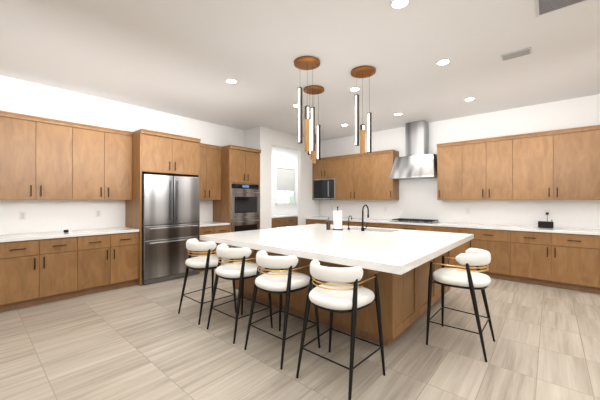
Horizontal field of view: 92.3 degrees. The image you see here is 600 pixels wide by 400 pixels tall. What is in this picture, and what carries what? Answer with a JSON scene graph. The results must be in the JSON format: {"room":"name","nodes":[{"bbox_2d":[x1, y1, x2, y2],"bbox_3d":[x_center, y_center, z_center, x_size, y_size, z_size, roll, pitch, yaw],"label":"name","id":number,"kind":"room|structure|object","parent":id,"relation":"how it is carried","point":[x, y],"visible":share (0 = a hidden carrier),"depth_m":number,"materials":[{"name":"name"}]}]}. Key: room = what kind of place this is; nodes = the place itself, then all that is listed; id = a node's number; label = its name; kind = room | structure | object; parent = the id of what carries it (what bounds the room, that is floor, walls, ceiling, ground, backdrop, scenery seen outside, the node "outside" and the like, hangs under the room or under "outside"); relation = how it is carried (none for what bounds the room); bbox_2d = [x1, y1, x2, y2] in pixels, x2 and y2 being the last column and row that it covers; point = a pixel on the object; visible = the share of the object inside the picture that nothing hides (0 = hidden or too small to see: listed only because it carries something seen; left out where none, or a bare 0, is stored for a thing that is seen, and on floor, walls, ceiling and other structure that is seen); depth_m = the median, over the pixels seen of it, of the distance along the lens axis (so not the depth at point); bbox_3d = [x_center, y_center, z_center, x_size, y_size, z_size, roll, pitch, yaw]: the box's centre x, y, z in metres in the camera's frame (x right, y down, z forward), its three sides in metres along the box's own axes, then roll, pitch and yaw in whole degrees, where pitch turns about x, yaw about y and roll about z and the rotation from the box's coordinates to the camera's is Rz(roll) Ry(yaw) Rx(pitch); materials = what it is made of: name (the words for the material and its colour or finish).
{"room":"kitchen","nodes":[
{"label":"kitchen","id":0,"kind":"room"},
{"bbox_2d":[0,75,242,234],"bbox_3d":[-4.223,-0.155,3.784,0.100,3.070,8.570,0,0,41],"label":"wall","id":1,"kind":"structure","parent":0,"point":[27,98],"depth_m":4.56,"materials":[{"name":"white paint"}]},
{"bbox_2d":[19,212,25,219],"bbox_3d":[-3.910,0.223,4.061,0.008,0.115,0.072,0,0,41],"label":"electrical outlet plate","id":2,"kind":"object","parent":1,"relation":"attached to","point":[22,215],"depth_m":4.06,"materials":[{"name":"white plastic"}]},
{"bbox_2d":[0,110,75,199],"bbox_3d":[-3.722,-0.558,4.030,0.326,1.116,0.800,0,0,41],"label":"upper cabinet","id":3,"kind":"object","parent":1,"relation":"attached to","point":[42,158],"depth_m":3.93,"materials":[{"name":"brown wood"}]},
{"bbox_2d":[96,210,100,216],"bbox_3d":[-3.320,0.223,4.741,0.008,0.115,0.072,0,0,41],"label":"electrical outlet plate","id":4,"kind":"object","parent":1,"relation":"attached to","point":[98,212],"depth_m":4.74,"materials":[{"name":"white plastic"}]},
{"bbox_2d":[76,123,131,199],"bbox_3d":[-3.197,-0.558,4.633,0.326,1.116,0.798,0,0,41],"label":"upper cabinet","id":5,"kind":"object","parent":1,"relation":"attached to","point":[103,157],"depth_m":4.51,"materials":[{"name":"brown wood"}]},
{"bbox_2d":[132,129,199,176],"bbox_3d":[-2.470,-0.787,5.218,0.656,0.656,0.986,0,0,41],"label":"upper cabinet","id":6,"kind":"object","parent":1,"relation":"attached to","point":[152,153],"depth_m":4.91,"materials":[{"name":"brown wood"}]},
{"bbox_2d":[200,143,221,199],"bbox_3d":[-2.027,-0.558,5.980,0.326,1.116,0.690,0,0,41],"label":"upper cabinet","id":7,"kind":"object","parent":1,"relation":"attached to","point":[210,156],"depth_m":5.94,"materials":[{"name":"brown wood"}]},
{"bbox_2d":[243,126,263,228],"bbox_3d":[-1.485,-0.155,7.147,1.620,3.070,0.100,0,0,41],"label":"wall","id":8,"kind":"structure","parent":0,"point":[253,138],"depth_m":6.64,"materials":[{"name":"white paint"}]},
{"bbox_2d":[272,146,297,214],"bbox_3d":[-0.933,-0.155,8.941,0.100,3.070,3.330,0,0,41],"label":"wall","id":9,"kind":"structure","parent":0,"point":[284,157],"depth_m":9.32,"materials":[{"name":"white paint"}]},
{"bbox_2d":[275,166,297,204],"bbox_3d":[-0.462,-0.455,9.445,0.130,1.230,1.010,0,0,41],"label":"window","id":10,"kind":"structure","parent":9,"relation":"in","point":[285,185],"depth_m":9.47,"materials":[{"name":"white glass"}]},
{"bbox_2d":[264,127,318,228],"bbox_3d":[-0.180,-0.155,7.490,0.100,3.070,2.130,0,0,41],"label":"wall","id":11,"kind":"structure","parent":0,"point":[308,206],"depth_m":7.52,"materials":[{"name":"white paint"}]},
{"bbox_2d":[0,269,599,399],"bbox_3d":[-0.009,1.430,2.459,11.200,0.100,12.100,0,0,41],"label":"floor","id":12,"kind":"structure","parent":0,"point":[142,342],"depth_m":2.62,"materials":[{"name":"tile"}]},
{"bbox_2d":[0,237,79,312],"bbox_3d":[-3.613,0.945,3.936,0.614,0.870,0.800,0,0,41],"label":"base cabinet","id":13,"kind":"object","parent":12,"relation":"on","point":[37,268],"depth_m":3.74,"materials":[{"name":"brown wood"}]},
{"bbox_2d":[0,227,138,240],"bbox_3d":[-3.868,0.490,3.626,0.636,0.040,3.198,0,0,41],"label":"countertop","id":14,"kind":"structure","parent":13,"relation":"on","point":[86,232],"depth_m":4.04,"materials":[{"name":"white stone"}]},
{"bbox_2d":[80,233,138,295],"bbox_3d":[-3.089,0.945,4.539,0.614,0.870,0.798,0,0,41],"label":"base cabinet","id":15,"kind":"object","parent":12,"relation":"on","point":[109,261],"depth_m":4.33,"materials":[{"name":"brown wood"}]},
{"bbox_2d":[142,174,198,284],"bbox_3d":[-2.417,0.474,5.172,0.766,1.788,0.964,0,0,41],"label":"fridge","id":16,"kind":"object","parent":12,"relation":"on","point":[170,215],"visible":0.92,"depth_m":4.88,"materials":[{"name":"silver metal"}]},
{"bbox_2d":[178,238,236,324],"bbox_3d":[-1.139,0.932,3.522,0.543,0.900,0.495,0,0,41],"label":"stool","id":17,"kind":"object","parent":12,"relation":"on","point":[205,262],"visible":0.92,"depth_m":3.35,"materials":[{"name":"white fabric"}]},
{"bbox_2d":[200,225,228,271],"bbox_3d":[-1.918,0.945,5.885,0.614,0.870,0.690,0,0,41],"label":"base cabinet","id":18,"kind":"object","parent":12,"relation":"on","point":[208,229],"depth_m":5.65,"materials":[{"name":"brown wood"}]},
{"bbox_2d":[200,221,229,228],"bbox_3d":[-1.910,0.490,5.878,0.636,0.040,0.690,0,0,41],"label":"countertop","id":19,"kind":"structure","parent":18,"relation":"on","point":[202,224],"depth_m":5.76,"materials":[{"name":"white stone"}]},
{"bbox_2d":[213,145,260,262],"bbox_3d":[-1.406,0.133,6.453,0.642,2.496,0.836,0,0,41],"label":"tall cabinet","id":20,"kind":"object","parent":12,"relation":"on","point":[237,206],"depth_m":6.15,"materials":[{"name":"brown wood"}]},
{"bbox_2d":[207,243,272,343],"bbox_3d":[-0.656,0.932,3.102,0.543,0.900,0.495,0,0,41],"label":"stool","id":21,"kind":"object","parent":12,"relation":"on","point":[242,270],"visible":0.96,"depth_m":2.93,"materials":[{"name":"white fabric"}]},
{"bbox_2d":[244,250,319,369],"bbox_3d":[-0.173,0.932,2.682,0.543,0.900,0.495,0,0,41],"label":"stool","id":22,"kind":"object","parent":12,"relation":"on","point":[281,281],"visible":0.94,"depth_m":2.52,"materials":[{"name":"white fabric"}]},
{"bbox_2d":[272,218,295,227],"bbox_3d":[-0.693,0.945,8.665,0.616,0.870,1.074,0,0,41],"label":"base cabinet","id":23,"kind":"object","parent":12,"relation":"on","point":[285,220],"depth_m":8.44,"materials":[{"name":"brown wood"}]},
{"bbox_2d":[272,214,297,217],"bbox_3d":[-0.687,0.490,8.660,0.631,0.040,3.220,0,0,41],"label":"countertop","id":24,"kind":"structure","parent":23,"relation":"on","point":[285,215],"depth_m":8.73,"materials":[{"name":"white stone"}]},
{"bbox_2d":[306,220,326,224],"bbox_3d":[0.653,0.945,7.765,0.784,0.870,0.614,0,0,41],"label":"base cabinet","id":25,"kind":"object","parent":12,"relation":"on","point":[307,221],"depth_m":7.55,"materials":[{"name":"brown wood"}]},
{"bbox_2d":[217,244,449,345],"bbox_3d":[0.481,0.953,4.020,2.408,0.855,2.358,0,0,41],"label":"kitchen island","id":26,"kind":"object","parent":12,"relation":"on","point":[403,299],"depth_m":2.96,"materials":[{"name":"brown wood"}]},
{"bbox_2d":[200,224,471,275],"bbox_3d":[0.526,0.495,3.856,2.685,0.061,2.530,0,0,41],"label":"island countertop","id":27,"kind":"structure","parent":26,"relation":"on","point":[396,251],"depth_m":3.08,"materials":[{"name":"white stone"}]},
{"bbox_2d":[326,218,329,229],"bbox_3d":[0.445,0.369,4.503,0.067,0.190,0.064,0,0,41],"label":"soap bottle","id":28,"kind":"object","parent":27,"relation":"on","point":[328,224],"visible":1,"depth_m":4.48,"materials":[{"name":"brown glass"}]},
{"bbox_2d":[332,207,342,229],"bbox_3d":[0.591,0.284,4.521,0.170,0.360,0.170,0,0,41],"label":"paper towel","id":29,"kind":"object","parent":27,"relation":"on","point":[337,219],"visible":1,"depth_m":4.46,"materials":[{"name":"white paper"}]},
{"bbox_2d":[348,204,368,230],"bbox_3d":[0.926,0.267,4.454,0.347,0.396,0.210,0,0,41],"label":"faucet","id":30,"kind":"object","parent":27,"relation":"on","point":[362,228],"visible":1,"depth_m":4.33,"materials":[{"name":"black metal"}]},
{"bbox_2d":[296,259,384,399],"bbox_3d":[0.310,0.932,2.262,0.543,0.900,0.495,0,0,41],"label":"stool","id":31,"kind":"object","parent":12,"relation":"on","point":[337,293],"visible":1,"depth_m":2.11,"materials":[{"name":"white fabric"}]},
{"bbox_2d":[330,220,364,226],"bbox_3d":[1.333,0.945,7.174,1.020,0.870,0.614,0,0,41],"label":"base cabinet","id":32,"kind":"object","parent":12,"relation":"on","point":[344,222],"depth_m":6.88,"materials":[{"name":"brown wood"}]},
{"bbox_2d":[365,224,388,227],"bbox_3d":[1.915,0.945,6.669,0.520,0.870,0.614,0,0,41],"label":"base cabinet","id":33,"kind":"object","parent":12,"relation":"on","point":[368,225],"depth_m":6.39,"materials":[{"name":"brown wood"}]},
{"bbox_2d":[389,224,432,230],"bbox_3d":[2.460,0.945,6.195,0.925,0.870,0.614,0,0,41],"label":"base cabinet","id":34,"kind":"object","parent":12,"relation":"on","point":[423,227],"depth_m":5.92,"materials":[{"name":"brown wood"}]},
{"bbox_2d":[433,228,468,269],"bbox_3d":[3.039,0.945,5.691,0.610,0.870,0.614,0,0,41],"label":"base cabinet","id":35,"kind":"object","parent":12,"relation":"on","point":[462,248],"depth_m":5.38,"materials":[{"name":"brown wood"}]},
{"bbox_2d":[426,248,494,361],"bbox_3d":[1.562,0.932,2.789,0.495,0.900,0.543,0,0,41],"label":"stool","id":36,"kind":"object","parent":12,"relation":"on","point":[467,278],"visible":1,"depth_m":2.65,"materials":[{"name":"white fabric"}]},
{"bbox_2d":[469,228,512,280],"bbox_3d":[3.505,0.945,5.286,0.625,0.870,0.614,0,0,41],"label":"base cabinet","id":37,"kind":"object","parent":12,"relation":"on","point":[499,244],"depth_m":4.98,"materials":[{"name":"brown wood"}]},
{"bbox_2d":[513,232,599,293],"bbox_3d":[4.133,0.945,4.740,1.040,0.870,0.614,0,0,41],"label":"base cabinet","id":38,"kind":"object","parent":12,"relation":"on","point":[564,258],"depth_m":4.46,"materials":[{"name":"brown wood"}]},
{"bbox_2d":[305,216,599,235],"bbox_3d":[2.944,0.490,5.759,6.874,0.040,0.636,0,0,41],"label":"countertop","id":39,"kind":"structure","parent":38,"relation":"on","point":[504,228],"depth_m":5.11,"materials":[{"name":"white stone"}]},
{"bbox_2d":[392,218,437,223],"bbox_3d":[2.467,0.445,6.203,0.875,0.049,0.500,0,0,41],"label":"cooktop","id":40,"kind":"object","parent":39,"relation":"in","point":[415,220],"visible":1,"depth_m":6.13,"materials":[{"name":"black metal"}]},
{"bbox_2d":[538,212,553,227],"bbox_3d":[4.193,0.342,4.915,0.200,0.254,0.264,0,0,41],"label":"smart display","id":41,"kind":"object","parent":39,"relation":"on","point":[546,224],"visible":1,"depth_m":4.82,"materials":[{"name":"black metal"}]},
{"bbox_2d":[0,0,599,140],"bbox_3d":[-0.009,-1.740,2.459,11.200,0.100,12.100,0,0,41],"label":"ceiling","id":42,"kind":"structure","parent":0,"point":[185,58],"depth_m":3.37,"materials":[{"name":"white paint"}]},
{"bbox_2d":[225,79,237,83],"bbox_3d":[-0.974,-1.686,4.093,0.174,0.006,0.174,0,0,41],"label":"recessed light","id":43,"kind":"object","parent":42,"relation":"in","point":[231,81],"visible":1,"depth_m":4.10,"materials":[{"name":"white plastic"}]},
{"bbox_2d":[294,56,319,159],"bbox_3d":[0.086,-1.093,3.529,0.320,1.187,0.320,0,0,41],"label":"pendant light","id":44,"kind":"object","parent":42,"relation":"hanging from","point":[306,62],"visible":1,"depth_m":3.54,"materials":[{"name":"orange metal"}]},
{"bbox_2d":[303,85,323,163],"bbox_3d":[0.211,-1.119,4.388,0.320,1.137,0.320,0,0,41],"label":"pendant light","id":45,"kind":"object","parent":42,"relation":"hanging from","point":[314,89],"visible":0.77,"depth_m":4.38,"materials":[{"name":"orange metal"}]},
{"bbox_2d":[349,87,359,91],"bbox_3d":[0.834,-1.686,4.389,0.174,0.006,0.174,0,0,41],"label":"recessed light","id":46,"kind":"object","parent":42,"relation":"in","point":[353,89],"visible":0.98,"depth_m":4.40,"materials":[{"name":"white plastic"}]},
{"bbox_2d":[351,66,375,153],"bbox_3d":[0.828,-1.145,3.772,0.320,1.085,0.320,0,0,41],"label":"pendant light","id":47,"kind":"object","parent":42,"relation":"hanging from","point":[363,71],"visible":1,"depth_m":3.77,"materials":[{"name":"orange metal"}]},
{"bbox_2d":[389,0,410,9],"bbox_3d":[0.856,-1.686,2.463,0.174,0.006,0.174,0,0,41],"label":"recessed light","id":48,"kind":"object","parent":42,"relation":"in","point":[397,4],"visible":1,"depth_m":2.48,"materials":[{"name":"white plastic"}]},
{"bbox_2d":[435,59,450,65],"bbox_3d":[1.752,-1.686,3.525,0.174,0.006,0.174,0,0,41],"label":"recessed light","id":49,"kind":"object","parent":42,"relation":"in","point":[441,62],"visible":1,"depth_m":3.53,"materials":[{"name":"white plastic"}]},
{"bbox_2d":[464,97,475,100],"bbox_3d":[2.838,-1.686,4.820,0.174,0.006,0.174,0,0,41],"label":"recessed light","id":50,"kind":"object","parent":42,"relation":"in","point":[470,99],"visible":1,"depth_m":4.82,"materials":[{"name":"white plastic"}]},
{"bbox_2d":[500,47,531,60],"bbox_3d":[2.496,-1.682,3.329,0.280,0.016,0.160,0,0,41],"label":"ceiling vent","id":51,"kind":"object","parent":42,"relation":"in","point":[518,53],"visible":0.96,"depth_m":3.31,"materials":[{"name":"silver metal"}]},
{"bbox_2d":[535,0,587,16],"bbox_3d":[2.180,-1.681,2.325,0.440,0.016,0.470,0,0,41],"label":"ceiling vent","id":52,"kind":"object","parent":42,"relation":"in","point":[543,7],"visible":1,"depth_m":2.48,"materials":[{"name":"silver metal"}]},
{"bbox_2d":[319,94,599,229],"bbox_3d":[3.940,-0.155,5.386,9.080,3.070,0.100,0,0,41],"label":"wall","id":53,"kind":"structure","parent":0,"point":[417,199],"depth_m":5.68,"materials":[{"name":"white paint"}]},
{"bbox_2d":[390,120,436,179],"bbox_3d":[2.489,-1.076,6.227,0.910,1.220,0.524,0,0,41],"label":"range hood","id":54,"kind":"object","parent":53,"relation":"attached to","point":[417,161],"visible":0.96,"depth_m":6.14,"materials":[{"name":"metal"}]}
]}

